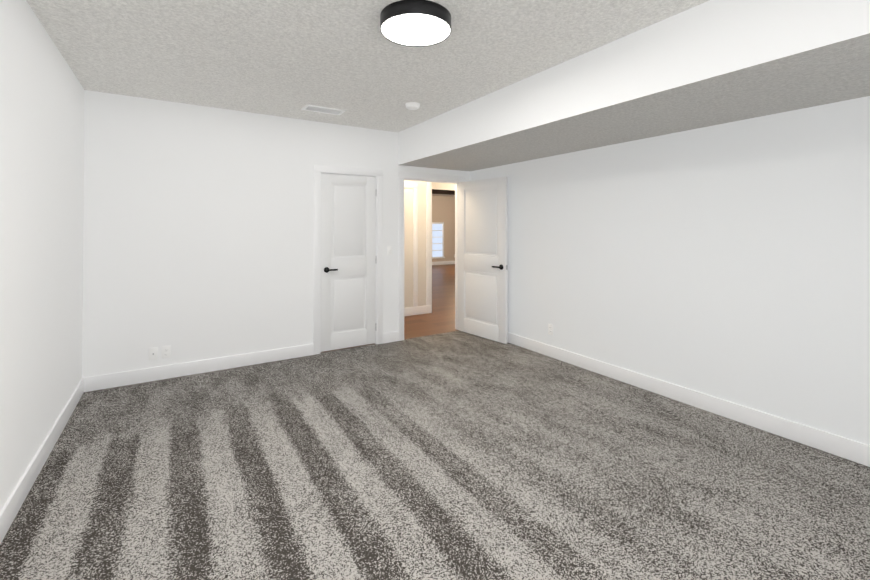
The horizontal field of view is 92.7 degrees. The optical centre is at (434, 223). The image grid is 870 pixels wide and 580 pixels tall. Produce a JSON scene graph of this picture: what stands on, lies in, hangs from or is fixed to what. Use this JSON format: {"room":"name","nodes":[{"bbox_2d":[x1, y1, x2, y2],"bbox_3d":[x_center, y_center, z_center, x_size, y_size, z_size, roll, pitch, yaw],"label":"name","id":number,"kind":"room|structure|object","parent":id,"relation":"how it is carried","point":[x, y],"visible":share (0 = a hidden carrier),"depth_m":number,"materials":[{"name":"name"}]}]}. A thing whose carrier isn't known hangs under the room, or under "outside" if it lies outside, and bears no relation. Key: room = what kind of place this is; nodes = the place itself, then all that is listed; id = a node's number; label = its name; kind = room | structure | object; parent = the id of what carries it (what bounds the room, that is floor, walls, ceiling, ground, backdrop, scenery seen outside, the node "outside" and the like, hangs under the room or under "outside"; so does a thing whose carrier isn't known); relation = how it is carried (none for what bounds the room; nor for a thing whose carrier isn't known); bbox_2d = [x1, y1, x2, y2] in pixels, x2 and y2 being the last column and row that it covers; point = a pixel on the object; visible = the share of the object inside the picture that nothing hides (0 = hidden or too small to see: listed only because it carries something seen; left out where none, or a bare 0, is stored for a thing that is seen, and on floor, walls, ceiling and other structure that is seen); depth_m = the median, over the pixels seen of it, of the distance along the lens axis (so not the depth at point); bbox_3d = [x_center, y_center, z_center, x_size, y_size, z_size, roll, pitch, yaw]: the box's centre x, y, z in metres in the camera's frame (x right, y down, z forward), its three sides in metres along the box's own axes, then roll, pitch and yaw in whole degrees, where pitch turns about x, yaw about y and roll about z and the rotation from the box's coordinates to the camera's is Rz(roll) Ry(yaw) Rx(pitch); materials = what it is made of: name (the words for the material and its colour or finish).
{"room":"empty bedroom","nodes":[
{"label":"empty bedroom","id":0,"kind":"room"},
{"bbox_2d":[0,0,84,510],"bbox_3d":[-1.679,0.125,1.302,0.120,2.625,5.600,0,-1,-32],"label":"wall","id":1,"kind":"structure","parent":0,"point":[42,91],"depth_m":2.37,"materials":[{"name":"white paint"}]},
{"bbox_2d":[0,377,87,543],"bbox_3d":[-1.622,1.376,1.326,0.014,0.125,5.360,0,-1,-32],"label":"baseboard","id":2,"kind":"structure","parent":1,"relation":"attached to","point":[8,513],"depth_m":2.35,"materials":[{"name":"white paint"}]},
{"bbox_2d":[82,90,469,377],"bbox_3d":[-1.311,0.158,4.769,4.192,2.625,0.120,0,-1,-32],"label":"wall","id":3,"kind":"structure","parent":0,"point":[198,232],"depth_m":4.09,"materials":[{"name":"white paint"}]},
{"bbox_2d":[149,347,157,360],"bbox_3d":[-2.620,1.212,3.859,0.071,0.116,0.013,0,-1,-32],"label":"outlet","id":4,"kind":"object","parent":3,"relation":"attached to","point":[153,353],"visible":1,"depth_m":3.86,"materials":[{"name":"white plastic"}]},
{"bbox_2d":[162,345,170,358],"bbox_3d":[-2.536,1.213,3.914,0.071,0.116,0.008,0,-1,-32],"label":"outlet","id":5,"kind":"object","parent":3,"relation":"attached to","point":[166,351],"visible":1,"depth_m":3.91,"materials":[{"name":"white plastic"}]},
{"bbox_2d":[88,344,313,391],"bbox_3d":[-2.193,1.402,4.125,1.966,0.125,0.014,0,-1,-32],"label":"baseboard","id":6,"kind":"structure","parent":3,"relation":"attached to","point":[112,380],"depth_m":4.03,"materials":[{"name":"white paint"}]},
{"bbox_2d":[313,165,382,354],"bbox_3d":[-1.033,0.407,4.933,0.847,2.131,0.136,0,-1,-32],"label":"door frame","id":7,"kind":"structure","parent":3,"relation":"attached to","point":[320,169],"depth_m":4.82,"materials":[{"name":"white paint"}]},
{"bbox_2d":[321,173,375,351],"bbox_3d":[-1.018,0.444,4.917,0.689,2.032,0.143,0,-1,-32],"label":"closet door","id":8,"kind":"structure","parent":3,"relation":"in","point":[348,260],"depth_m":4.89,"materials":[{"name":"white paint"}]},
{"bbox_2d":[387,246,391,254],"bbox_3d":[-0.561,0.334,5.161,0.071,0.116,0.012,0,-1,-32],"label":"light switch","id":9,"kind":"object","parent":3,"relation":"attached to","point":[389,250],"visible":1,"depth_m":5.16,"materials":[{"name":"white plastic"}]},
{"bbox_2d":[399,172,465,340],"bbox_3d":[-0.053,0.413,5.558,1.037,2.131,0.152,0,-1,-32],"label":"door frame","id":10,"kind":"structure","parent":3,"relation":"attached to","point":[410,176],"depth_m":5.30,"materials":[{"name":"white paint"}]},
{"bbox_2d":[458,177,507,343],"bbox_3d":[0.599,0.449,5.394,0.143,2.032,0.881,0,-1,-38],"label":"entry door","id":11,"kind":"structure","parent":10,"relation":"attached to","point":[482,266],"depth_m":5.33,"materials":[{"name":"white paint"}]},
{"bbox_2d":[26,0,708,196],"bbox_3d":[1.577,-1.179,8.463,13.240,0.120,14.240,0,-1,-32],"label":"ceiling","id":12,"kind":"structure","parent":0,"point":[287,58],"depth_m":2.80,"materials":[{"name":"white paint"}]},
{"bbox_2d":[301,104,345,114],"bbox_3d":[-1.131,-1.155,4.223,0.400,0.010,0.200,0,-1,-32],"label":"ceiling vent","id":13,"kind":"object","parent":12,"relation":"in","point":[319,109],"visible":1,"depth_m":4.20,"materials":[{"name":"white plastic"}]},
{"bbox_2d":[405,102,419,109],"bbox_3d":[-0.217,-1.136,4.034,0.140,0.051,0.140,0,-1,-32],"label":"smoke detector","id":14,"kind":"object","parent":12,"relation":"attached to","point":[412,105],"visible":1,"depth_m":3.99,"materials":[{"name":"white plastic"}]},
{"bbox_2d":[380,0,450,46],"bbox_3d":[-0.110,-1.139,2.381,0.406,0.076,0.406,0,-1,-32],"label":"ceiling light","id":15,"kind":"object","parent":12,"relation":"attached to","point":[416,23],"visible":1,"depth_m":2.29,"materials":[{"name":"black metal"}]},
{"bbox_2d":[432,182,454,194],"bbox_3d":[2.642,-0.892,10.807,8.700,0.411,0.960,0,-1,-32],"label":"beam","id":16,"kind":"structure","parent":12,"relation":"attached to","point":[443,188],"depth_m":8.77,"materials":[{"name":"white paint"}]},
{"bbox_2d":[321,264,458,352],"bbox_3d":[0.918,1.562,11.271,11.340,0.060,8.740,0,-1,-32],"label":"floor","id":17,"kind":"structure","parent":0,"point":[440,318],"depth_m":6.88,"materials":[{"name":"brown wood"}]},
{"bbox_2d":[404,180,425,307],"bbox_3d":[-1.121,0.173,6.354,2.400,2.625,0.120,0,-1,-32],"label":"wall","id":18,"kind":"structure","parent":0,"point":[408,247],"depth_m":6.76,"materials":[{"name":"white paint"}]},
{"bbox_2d":[404,182,432,315],"bbox_3d":[-1.083,0.174,6.309,2.416,2.623,0.036,0,-1,-32],"label":"trim","id":19,"kind":"structure","parent":18,"relation":"attached to","point":[415,309],"depth_m":6.83,"materials":[{"name":"white paint"}]},
{"bbox_2d":[0,331,869,579],"bbox_3d":[0.173,1.478,2.394,4.432,0.060,5.500,0,-1,-32],"label":"floor carpet","id":20,"kind":"object","parent":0,"point":[457,455],"visible":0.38,"depth_m":2.31,"materials":[{"name":"grey carpet"}]},
{"bbox_2d":[432,196,454,261],"bbox_3d":[-0.359,0.261,15.572,8.700,2.625,0.120,0,-1,-32],"label":"wall","id":21,"kind":"structure","parent":0,"point":[443,208],"depth_m":16.01,"materials":[{"name":"beige paint"}]},
{"bbox_2d":[432,222,444,258],"bbox_3d":[-0.115,0.639,15.621,1.130,1.370,0.050,0,-1,-32],"label":"window","id":22,"kind":"structure","parent":21,"relation":"in","point":[437,240],"depth_m":15.78,"materials":[{"name":"white glass"}]},
{"bbox_2d":[433,261,454,264],"bbox_3d":[-0.323,1.505,15.503,8.700,0.135,0.014,0,-1,-32],"label":"trim","id":23,"kind":"structure","parent":21,"relation":"attached to","point":[438,262],"depth_m":15.90,"materials":[{"name":"white paint"}]},
{"bbox_2d":[398,0,869,170],"bbox_3d":[1.440,-0.963,3.273,1.137,0.411,5.360,0,-1,-32],"label":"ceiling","id":24,"kind":"structure","parent":0,"point":[710,63],"depth_m":2.56,"materials":[{"name":"white paint"}]},
{"bbox_2d":[470,96,869,444],"bbox_3d":[1.972,0.147,3.597,0.120,2.625,5.600,0,-1,-32],"label":"wall","id":25,"kind":"structure","parent":0,"point":[730,261],"depth_m":3.17,"materials":[{"name":"white paint"}]},
{"bbox_2d":[548,324,552,334],"bbox_3d":[1.274,1.169,4.577,0.008,0.116,0.071,0,-1,-32],"label":"duplex electrical outlet","id":26,"kind":"object","parent":25,"relation":"attached to","point":[550,329],"visible":1,"depth_m":4.57,"materials":[{"name":"white plastic"}]},
{"bbox_2d":[508,332,869,466],"bbox_3d":[1.912,1.397,3.547,0.022,0.125,5.360,0,-1,-32],"label":"baseboard","id":27,"kind":"structure","parent":25,"relation":"attached to","point":[845,448],"depth_m":3.15,"materials":[{"name":"white paint"}]}
]}

